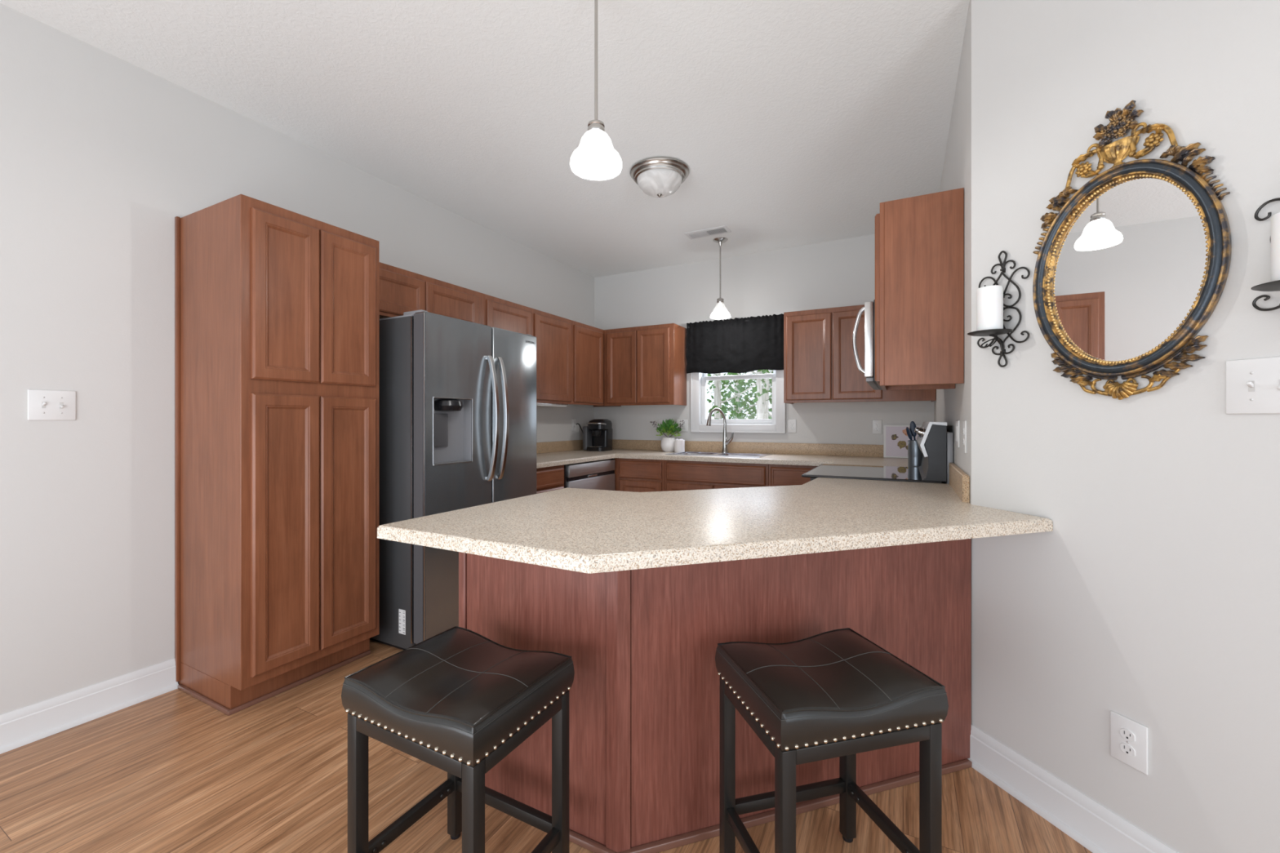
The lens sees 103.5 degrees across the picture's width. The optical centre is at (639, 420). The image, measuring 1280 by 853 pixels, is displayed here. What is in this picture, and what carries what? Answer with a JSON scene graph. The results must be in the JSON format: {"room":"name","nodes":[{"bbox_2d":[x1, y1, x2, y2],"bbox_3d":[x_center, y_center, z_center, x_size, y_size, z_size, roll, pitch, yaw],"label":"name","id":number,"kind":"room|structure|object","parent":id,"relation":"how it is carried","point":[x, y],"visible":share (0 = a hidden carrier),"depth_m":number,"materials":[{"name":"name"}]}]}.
{"room":"kitchen","nodes":[
{"label":"kitchen","id":0,"kind":"room"},
{"bbox_2d":[0,3,594,715],"bbox_3d":[-2.549,-0.159,1.621,0.150,2.743,8.916,0,0,28],"label":"wall","id":1,"kind":"structure","parent":0,"point":[100,153],"depth_m":2.09,"materials":[{"name":"paint"}]},
{"bbox_2d":[27,389,75,420],"bbox_3d":[-2.278,-0.059,1.958,0.019,0.117,0.126,0,0,28],"label":"light switch","id":2,"kind":"object","parent":1,"relation":"attached to","point":[42,405],"visible":1,"depth_m":1.96,"materials":[{"name":"white plastic"}]},
{"bbox_2d":[0,657,178,754],"bbox_3d":[-3.294,1.147,0.004,0.026,0.133,5.160,0,0,28],"label":"baseboard","id":3,"kind":"structure","parent":1,"relation":"attached to","point":[20,727],"depth_m":2.03,"materials":[{"name":"white paint"}]},
{"bbox_2d":[379,262,484,324],"bbox_3d":[-1.450,-0.746,3.203,0.331,0.298,0.978,0,0,28],"label":"upper cabinet","id":4,"kind":"object","parent":1,"relation":"attached to","point":[402,291],"visible":0.48,"depth_m":3.09,"materials":[{"name":"brown wood"}]},
{"bbox_2d":[484,293,531,334],"bbox_3d":[-1.107,-0.520,3.861,0.331,0.750,0.503,0,0,28],"label":"upper cabinet","id":5,"kind":"object","parent":1,"relation":"attached to","point":[500,313],"visible":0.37,"depth_m":3.75,"materials":[{"name":"brown wood"}]},
{"bbox_2d":[531,308,571,404],"bbox_3d":[-0.864,-0.520,4.327,0.331,0.750,0.545,0,0,28],"label":"upper cabinet","id":6,"kind":"object","parent":1,"relation":"attached to","point":[553,333],"visible":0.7,"depth_m":4.25,"materials":[{"name":"brown wood"}]},
{"bbox_2d":[536,402,568,406],"bbox_3d":[-0.775,-0.133,4.273,0.072,0.022,0.460,0,0,28],"label":"lamp","id":7,"kind":"object","parent":6,"relation":"attached to","point":[537,403],"visible":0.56,"depth_m":4.27,"materials":[{"name":"silver metal"}]},
{"bbox_2d":[536,404,566,406],"bbox_3d":[-0.775,-0.126,4.273,0.060,0.008,0.440,0,0,28],"label":"diffuser","id":8,"kind":"object","parent":7,"relation":"attached to","point":[547,405],"depth_m":4.29,"materials":[{"name":"white plastic"}]},
{"bbox_2d":[572,418,576,431],"bbox_3d":[-0.660,0.045,5.070,0.009,0.117,0.072,0,0,28],"label":"wall outlet","id":9,"kind":"object","parent":1,"relation":"attached to","point":[574,420],"visible":1,"depth_m":5.07,"materials":[{"name":"white plastic"}]},
{"bbox_2d":[571,320,610,406],"bbox_3d":[-0.541,-0.520,4.947,0.331,0.750,0.850,0,0,28],"label":"upper cabinet","id":10,"kind":"object","parent":1,"relation":"attached to","point":[587,341],"visible":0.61,"depth_m":4.71,"materials":[{"name":"brown wood"}]},
{"bbox_2d":[0,0,969,277],"bbox_3d":[0.237,-1.580,0.168,6.535,0.100,8.916,0,0,28],"label":"ceiling","id":11,"kind":"structure","parent":0,"point":[792,122],"depth_m":2.35,"materials":[{"name":"paint"}]},
{"bbox_2d":[569,0,622,180],"bbox_3d":[-0.152,-1.202,1.750,0.181,0.656,0.181,0,0,28],"label":"pendant lamp","id":12,"kind":"object","parent":11,"relation":"hanging from","point":[595,158],"visible":1,"depth_m":1.74,"materials":[{"name":"white glass"}]},
{"bbox_2d":[630,156,688,197],"bbox_3d":[0.120,-1.450,3.095,0.364,0.160,0.364,0,0,28],"label":"ceiling light","id":13,"kind":"object","parent":11,"relation":"attached to","point":[656,176],"visible":1,"depth_m":3.00,"materials":[{"name":"white glass"}]},
{"bbox_2d":[684,225,731,239],"bbox_3d":[0.549,-1.525,4.101,0.350,0.010,0.150,0,0,28],"label":"ceiling vent","id":14,"kind":"object","parent":11,"relation":"in","point":[721,229],"visible":1,"depth_m":4.08,"materials":[{"name":"white metal"}]},
{"bbox_2d":[710,236,730,319],"bbox_3d":[0.680,-1.202,4.270,0.176,0.656,0.176,0,0,28],"label":"pendant lamp","id":15,"kind":"object","parent":11,"relation":"hanging from","point":[720,311],"visible":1,"depth_m":4.24,"materials":[{"name":"white glass"}]},
{"bbox_2d":[0,640,1092,852],"bbox_3d":[0.237,1.263,0.168,6.535,0.100,8.916,0,0,28],"label":"floor","id":16,"kind":"structure","parent":0,"point":[171,771],"depth_m":1.62,"materials":[{"name":"wood"}]},
{"bbox_2d":[174,194,379,715],"bbox_3d":[-1.717,0.144,2.435,0.568,2.137,0.626,0,0,28],"label":"pantry cabinet","id":17,"kind":"object","parent":16,"relation":"on","point":[277,308],"visible":1,"depth_m":2.22,"materials":[{"name":"brown wood"}]},
{"bbox_2d":[369,309,536,649],"bbox_3d":[-1.175,0.322,3.103,0.806,1.783,0.894,0,0,28],"label":"refrigerator","id":18,"kind":"object","parent":16,"relation":"on","point":[458,397],"visible":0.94,"depth_m":2.70,"materials":[{"name":"grey metal"}]},
{"bbox_2d":[341,626,574,852],"bbox_3d":[-0.440,0.907,1.254,0.428,0.613,0.348,0,0,28],"label":"bar stool","id":19,"kind":"object","parent":16,"relation":"on","point":[458,700],"visible":1,"depth_m":1.19,"materials":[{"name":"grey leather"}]},
{"bbox_2d":[341,626,574,767],"bbox_3d":[-0.440,0.649,1.254,0.428,0.096,0.348,0,0,28],"label":"seat cushion","id":20,"kind":"object","parent":19,"relation":"on","point":[457,696],"depth_m":1.16,"materials":[{"name":"black leather"}]},
{"bbox_2d":[536,464,564,493],"bbox_3d":[-0.960,0.775,3.822,0.628,0.876,0.490,0,0,28],"label":"base cabinet","id":21,"kind":"object","parent":16,"relation":"on","point":[548,478],"visible":0.17,"depth_m":3.72,"materials":[{"name":"brown wood"}]},
{"bbox_2d":[564,458,614,490],"bbox_3d":[-0.657,0.777,4.370,0.602,0.872,0.754,0,0,28],"label":"dishwasher","id":22,"kind":"object","parent":16,"relation":"on","point":[596,474],"visible":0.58,"depth_m":4.21,"materials":[{"name":"silver metal"}]},
{"bbox_2d":[614,457,665,492],"bbox_3d":[0.125,0.775,4.724,0.500,0.876,0.620,0,0,28],"label":"base cabinet","id":23,"kind":"object","parent":16,"relation":"on","point":[634,475],"visible":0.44,"depth_m":4.45,"materials":[{"name":"brown wood"}]},
{"bbox_2d":[458,538,972,852],"bbox_3d":[0.442,0.775,1.996,2.195,0.876,0.903,0,0,-19],"label":"base cabinet","id":24,"kind":"object","parent":16,"relation":"on","point":[642,644],"visible":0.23,"depth_m":1.50,"materials":[{"name":"brown wood"}]},
{"bbox_2d":[377,462,1053,573],"bbox_3d":[0.376,0.268,1.876,2.412,0.138,1.175,0,0,-17],"label":"countertop","id":25,"kind":"structure","parent":24,"relation":"on","point":[584,531],"depth_m":1.49,"materials":[{"name":"stone"}]},
{"bbox_2d":[665,460,768,491],"bbox_3d":[0.742,0.775,4.402,0.888,0.876,0.620,0,0,28],"label":"base cabinet","id":26,"kind":"object","parent":16,"relation":"on","point":[680,475],"visible":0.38,"depth_m":4.14,"materials":[{"name":"brown wood"}]},
{"bbox_2d":[768,464,817,486],"bbox_3d":[1.643,0.775,3.932,1.140,0.876,0.620,0,0,28],"label":"base cabinet","id":27,"kind":"object","parent":16,"relation":"on","point":[778,474],"visible":0.16,"depth_m":3.86,"materials":[{"name":"brown wood"}]},
{"bbox_2d":[536,439,907,468],"bbox_3d":[0.474,0.268,3.849,3.146,0.138,1.864,0,0,28],"label":"countertop","id":28,"kind":"structure","parent":27,"relation":"on","point":[548,454],"depth_m":4.32,"materials":[{"name":"stone"}]},
{"bbox_2d":[582,418,612,451],"bbox_3d":[-0.427,0.143,5.027,0.243,0.312,0.296,0,0,21],"label":"coffee maker","id":29,"kind":"object","parent":28,"relation":"on","point":[597,435],"visible":1,"depth_m":4.97,"materials":[{"name":"black plastic"}]},
{"bbox_2d":[588,445,603,447],"bbox_3d":[-0.429,0.256,4.948,0.120,0.006,0.105,0,0,21],"label":"drip tray","id":30,"kind":"object","parent":29,"relation":"on","point":[591,446],"depth_m":4.94,"materials":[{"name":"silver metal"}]},
{"bbox_2d":[649,417,684,452],"bbox_3d":[0.260,0.138,4.823,0.294,0.322,0.283,0,0,-16],"label":"potted plant","id":31,"kind":"object","parent":28,"relation":"on","point":[667,444],"visible":1,"depth_m":4.79,"materials":[{"name":"green plant"}]},
{"bbox_2d":[674,438,684,452],"bbox_3d":[0.372,0.235,4.752,0.098,0.128,0.098,0,0,28],"label":"candle jar","id":32,"kind":"object","parent":28,"relation":"on","point":[679,444],"visible":0.98,"depth_m":4.71,"materials":[{"name":"white ceramic"}]},
{"bbox_2d":[665,451,772,457],"bbox_3d":[0.691,0.381,4.427,0.830,0.176,0.450,0,0,28],"label":"sink","id":33,"kind":"object","parent":28,"relation":"in","point":[683,453],"visible":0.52,"depth_m":4.46,"materials":[{"name":"silver metal"}]},
{"bbox_2d":[706,408,733,453],"bbox_3d":[0.712,0.090,4.559,0.251,0.406,0.099,0,0,-10],"label":"faucet","id":34,"kind":"object","parent":28,"relation":"on","point":[725,442],"visible":1,"depth_m":4.56,"materials":[{"name":"silver metal"}]},
{"bbox_2d":[883,425,921,457],"bbox_3d":[2.091,0.169,4.020,0.270,0.263,0.051,0,0,28],"label":"print","id":35,"kind":"object","parent":28,"relation":"on","point":[895,438],"visible":0.77,"depth_m":4.03,"materials":[{"name":"white paper"}]},
{"bbox_2d":[891,434,898,439],"bbox_3d":[2.041,0.133,4.035,0.054,0.049,0.001,0,-6,28],"label":"flower","id":36,"kind":"object","parent":35,"relation":"on","point":[894,437],"depth_m":4.04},
{"bbox_2d":[902,427,910,435],"bbox_3d":[2.118,0.088,4.000,0.065,0.074,0.001,0,-6,28],"label":"flower","id":37,"kind":"object","parent":35,"relation":"on","point":[904,432],"depth_m":4.01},
{"bbox_2d":[907,440,922,467],"bbox_3d":[1.769,0.213,3.228,0.096,0.172,0.096,0,0,28],"label":"utensil canister","id":38,"kind":"object","parent":28,"relation":"on","point":[914,453],"visible":0.59,"depth_m":3.19,"materials":[{"name":"grey metal"}]},
{"bbox_2d":[906,426,912,440],"bbox_3d":[1.748,0.165,3.223,0.083,0.247,0.016,0,0,24],"label":"spatula","id":39,"kind":"object","parent":38,"relation":"in","point":[908,430],"visible":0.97,"depth_m":3.23,"materials":[{"name":"black plastic"}]},
{"bbox_2d":[909,421,916,440],"bbox_3d":[1.762,0.146,3.237,0.053,0.284,0.012,0,0,16],"label":"slotted turner","id":40,"kind":"object","parent":38,"relation":"in","point":[913,425],"visible":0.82,"depth_m":3.24,"materials":[{"name":"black plastic"}]},
{"bbox_2d":[715,627,948,852],"bbox_3d":[0.457,0.907,1.271,0.428,0.613,0.348,0,0,-14],"label":"bar stool","id":41,"kind":"object","parent":16,"relation":"on","point":[836,693],"visible":1,"depth_m":1.17,"materials":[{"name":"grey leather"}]},
{"bbox_2d":[715,628,948,751],"bbox_3d":[0.457,0.649,1.271,0.428,0.096,0.348,0,0,-14],"label":"seat cushion","id":42,"kind":"object","parent":41,"relation":"on","point":[837,688],"depth_m":1.16,"materials":[{"name":"black leather"}]},
{"bbox_2d":[801,421,953,484],"bbox_3d":[1.333,0.610,2.902,0.743,1.206,0.782,0,0,28],"label":"electric range","id":43,"kind":"object","parent":16,"relation":"on","point":[935,444],"visible":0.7,"depth_m":2.51,"materials":[{"name":"black ceramic"}]},
{"bbox_2d":[801,463,942,483],"bbox_3d":[1.333,0.298,2.901,0.650,0.013,0.774,0,0,28],"label":"cooktop","id":44,"kind":"object","parent":43,"relation":"in","point":[913,474],"depth_m":2.74,"materials":[{"name":"black glass"}]},
{"bbox_2d":[594,234,933,473],"bbox_3d":[1.074,-0.159,4.674,3.450,2.743,0.150,0,0,28],"label":"wall","id":45,"kind":"structure","parent":0,"point":[841,273],"depth_m":4.58,"materials":[{"name":"paint"}]},
{"bbox_2d":[604,323,686,406],"bbox_3d":[0.045,-0.520,4.938,0.752,0.750,0.330,0,0,28],"label":"upper cabinet","id":46,"kind":"object","parent":45,"relation":"attached to","point":[645,365],"visible":0.98,"depth_m":4.78,"materials":[{"name":"brown wood"}]},
{"bbox_2d":[658,419,665,430],"bbox_3d":[0.217,0.048,5.032,0.072,0.117,0.009,0,0,28],"label":"wall outlet","id":47,"kind":"object","parent":45,"relation":"attached to","point":[660,421],"visible":0.3,"depth_m":5.04,"materials":[{"name":"white plastic"}]},
{"bbox_2d":[676,419,688,431],"bbox_3d":[0.412,0.048,4.930,0.118,0.117,0.008,0,0,28],"label":"light switch","id":48,"kind":"object","parent":45,"relation":"attached to","point":[685,428],"visible":0.76,"depth_m":4.92,"materials":[{"name":"white plastic"}]},
{"bbox_2d":[536,439,883,457],"bbox_3d":[0.474,0.249,3.849,3.146,0.100,1.864,0,0,28],"label":"backsplash","id":49,"kind":"structure","parent":45,"relation":"attached to","point":[814,449],"depth_m":4.59,"materials":[{"name":"stone"}]},
{"bbox_2d":[690,369,786,433],"bbox_3d":[0.921,-0.404,4.728,0.896,1.037,0.157,0,0,28],"label":"window","id":50,"kind":"structure","parent":45,"relation":"in","point":[777,424],"depth_m":4.68,"materials":[{"name":"white paint"}]},
{"bbox_2d":[685,313,783,373],"bbox_3d":[0.874,-0.684,4.629,0.949,0.506,0.080,0,0,28],"label":"window valance","id":51,"kind":"object","parent":50,"relation":"hanging from","point":[745,344],"visible":0.93,"depth_m":4.60,"materials":[{"name":"black fabric"}]},
{"bbox_2d":[787,419,795,432],"bbox_3d":[1.340,0.050,4.446,0.072,0.117,0.009,0,0,28],"label":"wall outlet","id":52,"kind":"object","parent":45,"relation":"attached to","point":[791,423],"visible":1,"depth_m":4.44,"materials":[{"name":"white plastic"}]},
{"bbox_2d":[783,304,936,404],"bbox_3d":[1.740,-0.520,4.054,1.088,0.750,0.330,0,0,28],"label":"upper cabinet","id":53,"kind":"object","parent":45,"relation":"attached to","point":[820,364],"visible":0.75,"depth_m":4.00,"materials":[{"name":"brown wood"}]},
{"bbox_2d":[872,419,882,434],"bbox_3d":[1.943,0.053,4.131,0.072,0.117,0.009,0,0,28],"label":"wall outlet","id":54,"kind":"object","parent":45,"relation":"attached to","point":[877,424],"visible":1,"depth_m":4.13,"materials":[{"name":"white plastic"}]},
{"bbox_2d":[933,0,1279,852],"bbox_3d":[1.698,-0.159,1.906,1.008,2.743,4.195,0,0,6],"label":"wall","id":55,"kind":"structure","parent":0,"point":[1151,599],"depth_m":1.35,"materials":[{"name":"paint"}]},
{"bbox_2d":[852,299,882,390],"bbox_3d":[1.446,-0.397,2.792,0.444,0.410,0.764,0,0,28],"label":"microwave","id":56,"kind":"object","parent":55,"relation":"attached to","point":[868,308],"visible":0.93,"depth_m":2.52,"materials":[{"name":"silver metal"}]},
{"bbox_2d":[875,187,964,390],"bbox_3d":[1.229,-0.534,2.242,0.321,0.774,0.392,0,0,28],"label":"upper cabinet","id":57,"kind":"object","parent":55,"relation":"attached to","point":[919,240],"visible":1,"depth_m":2.06,"materials":[{"name":"brown wood"}]},
{"bbox_2d":[955,420,959,447],"bbox_3d":[1.389,0.058,2.208,0.008,0.117,0.118,0,0,28],"label":"light switch","id":58,"kind":"object","parent":55,"relation":"attached to","point":[957,422],"visible":1,"depth_m":2.17,"materials":[{"name":"white plastic"}]},
{"bbox_2d":[949,462,969,502],"bbox_3d":[1.328,0.249,2.107,0.020,0.100,0.625,0,0,28],"label":"backsplash","id":59,"kind":"structure","parent":55,"relation":"attached to","point":[959,481],"depth_m":1.94,"materials":[{"name":"stone"}]},
{"bbox_2d":[962,420,966,453],"bbox_3d":[1.258,0.063,1.955,0.009,0.125,0.083,0,0,28],"label":"wall outlet","id":60,"kind":"object","parent":55,"relation":"attached to","point":[964,429],"visible":1,"depth_m":1.94,"materials":[{"name":"white plastic"}]},
{"bbox_2d":[967,250,1030,367],"bbox_3d":[1.154,-0.370,1.656,0.129,0.387,0.175,0,0,-21],"label":"wall sconce","id":61,"kind":"object","parent":55,"relation":"attached to","point":[994,333],"visible":0.86,"depth_m":1.66,"materials":[{"name":"grey metal"}]},
{"bbox_2d":[976,284,1003,330],"bbox_3d":[1.150,-0.363,1.659,0.072,0.154,0.072,0,0,28],"label":"pillar candle","id":62,"kind":"object","parent":61,"relation":"on","point":[989,299],"visible":0.84,"depth_m":1.63,"materials":[{"name":"white wax"}]},
{"bbox_2d":[967,724,1178,852],"bbox_3d":[1.482,1.147,0.784,0.026,0.133,2.106,0,0,-17],"label":"baseboard","id":63,"kind":"structure","parent":55,"relation":"attached to","point":[1099,829],"depth_m":1.51,"materials":[{"name":"white paint"}]},
{"bbox_2d":[1110,711,1148,775],"bbox_3d":[1.312,0.864,1.355,0.009,0.125,0.083,0,0,-17],"label":"wall outlet","id":64,"kind":"object","parent":55,"relation":"attached to","point":[1129,739],"visible":1,"depth_m":1.35,"materials":[{"name":"white plastic"}]},
{"bbox_2d":[1120,728,1135,742],"bbox_3d":[1.309,0.844,1.354,0.003,0.029,0.033,0,0,-17],"label":"receptacle","id":65,"kind":"object","parent":64,"relation":"attached to","point":[1126,735],"depth_m":1.35,"materials":[{"name":"grey plastic"}]},
{"bbox_2d":[1120,742,1135,756],"bbox_3d":[1.309,0.884,1.354,0.003,0.029,0.033,0,0,-17],"label":"receptacle","id":66,"kind":"object","parent":64,"relation":"attached to","point":[1126,749],"depth_m":1.35,"materials":[{"name":"grey plastic"}]},
{"bbox_2d":[1032,100,1231,399],"bbox_3d":[1.294,-0.453,1.371,0.031,0.796,0.439,0,0,-17],"label":"wall mirror","id":67,"kind":"object","parent":55,"relation":"attached to","point":[1132,266],"visible":1,"depth_m":1.34,"materials":[{"name":"metal"}]},
{"bbox_2d":[1052,177,1208,360],"bbox_3d":[1.308,-0.404,1.370,0.004,0.486,0.348,0,0,-18],"label":"mirror glass","id":68,"kind":"object","parent":67,"relation":"attached to","point":[1129,268],"depth_m":1.35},
{"bbox_2d":[1225,356,1279,413],"bbox_3d":[1.389,-0.077,1.092,0.019,0.125,0.178,0,0,-17],"label":"light switch","id":69,"kind":"object","parent":55,"relation":"attached to","point":[1252,385],"visible":1,"depth_m":1.13,"materials":[{"name":"white plastic"}]},
{"bbox_2d":[1250,197,1279,311],"bbox_3d":[1.349,-0.362,1.036,0.129,0.387,0.175,0,0,-14],"label":"wall sconce","id":70,"kind":"object","parent":55,"relation":"attached to","point":[1274,286],"visible":0.79,"depth_m":1.10,"materials":[{"name":"grey metal"}]},
{"bbox_2d":[1271,212,1279,281],"bbox_3d":[1.347,-0.355,1.032,0.072,0.154,0.072,0,0,28],"label":"pillar candle","id":71,"kind":"object","parent":70,"relation":"on","point":[1275,219],"visible":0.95,"depth_m":1.04,"materials":[{"name":"white wax"}]},
{"label":"outside","id":72,"kind":"structure","parent":0,"visible":0},
{"bbox_3d":[5.365,1.963,14.608,14.000,0.300,21.134,0,0,28],"label":"ground","id":73,"kind":"structure","parent":72,"visible":0},
{"bbox_2d":[706,373,772,419],"bbox_3d":[2.353,-1.687,12.525,2.772,7.001,2.438,0,0,-30],"label":"tree","id":74,"kind":"object","parent":73,"relation":"on","point":[734,380],"visible":0.14,"depth_m":12.23,"materials":[{"name":"green plant"}]},
{"bbox_2d":[706,369,772,418],"bbox_3d":[1.953,-1.437,9.424,2.520,6.503,1.719,0,0,-39],"label":"tree","id":75,"kind":"object","parent":73,"relation":"on","point":[766,396],"visible":0.32,"depth_m":9.23,"materials":[{"name":"green plant"}]},
{"bbox_2d":[706,370,773,419],"bbox_3d":[1.453,-1.187,9.376,2.231,6.003,2.910,0,0,28],"label":"tree","id":76,"kind":"object","parent":73,"relation":"on","point":[717,399],"visible":0.14,"depth_m":9.34,"materials":[{"name":"green plant"}]},
{"bbox_2d":[720,369,773,417],"bbox_3d":[3.446,-1.687,12.494,2.914,7.002,3.243,0,0,28],"label":"tree","id":77,"kind":"object","parent":73,"relation":"on","point":[741,395],"visible":0.07,"depth_m":12.32,"materials":[{"name":"green plant"}]},
{"bbox_2d":[724,369,772,418],"bbox_3d":[2.123,-1.187,8.282,1.789,6.002,2.731,0,0,-12],"label":"tree","id":78,"kind":"object","parent":73,"relation":"on","point":[758,388],"visible":0.09,"depth_m":8.39,"materials":[{"name":"green plant"}]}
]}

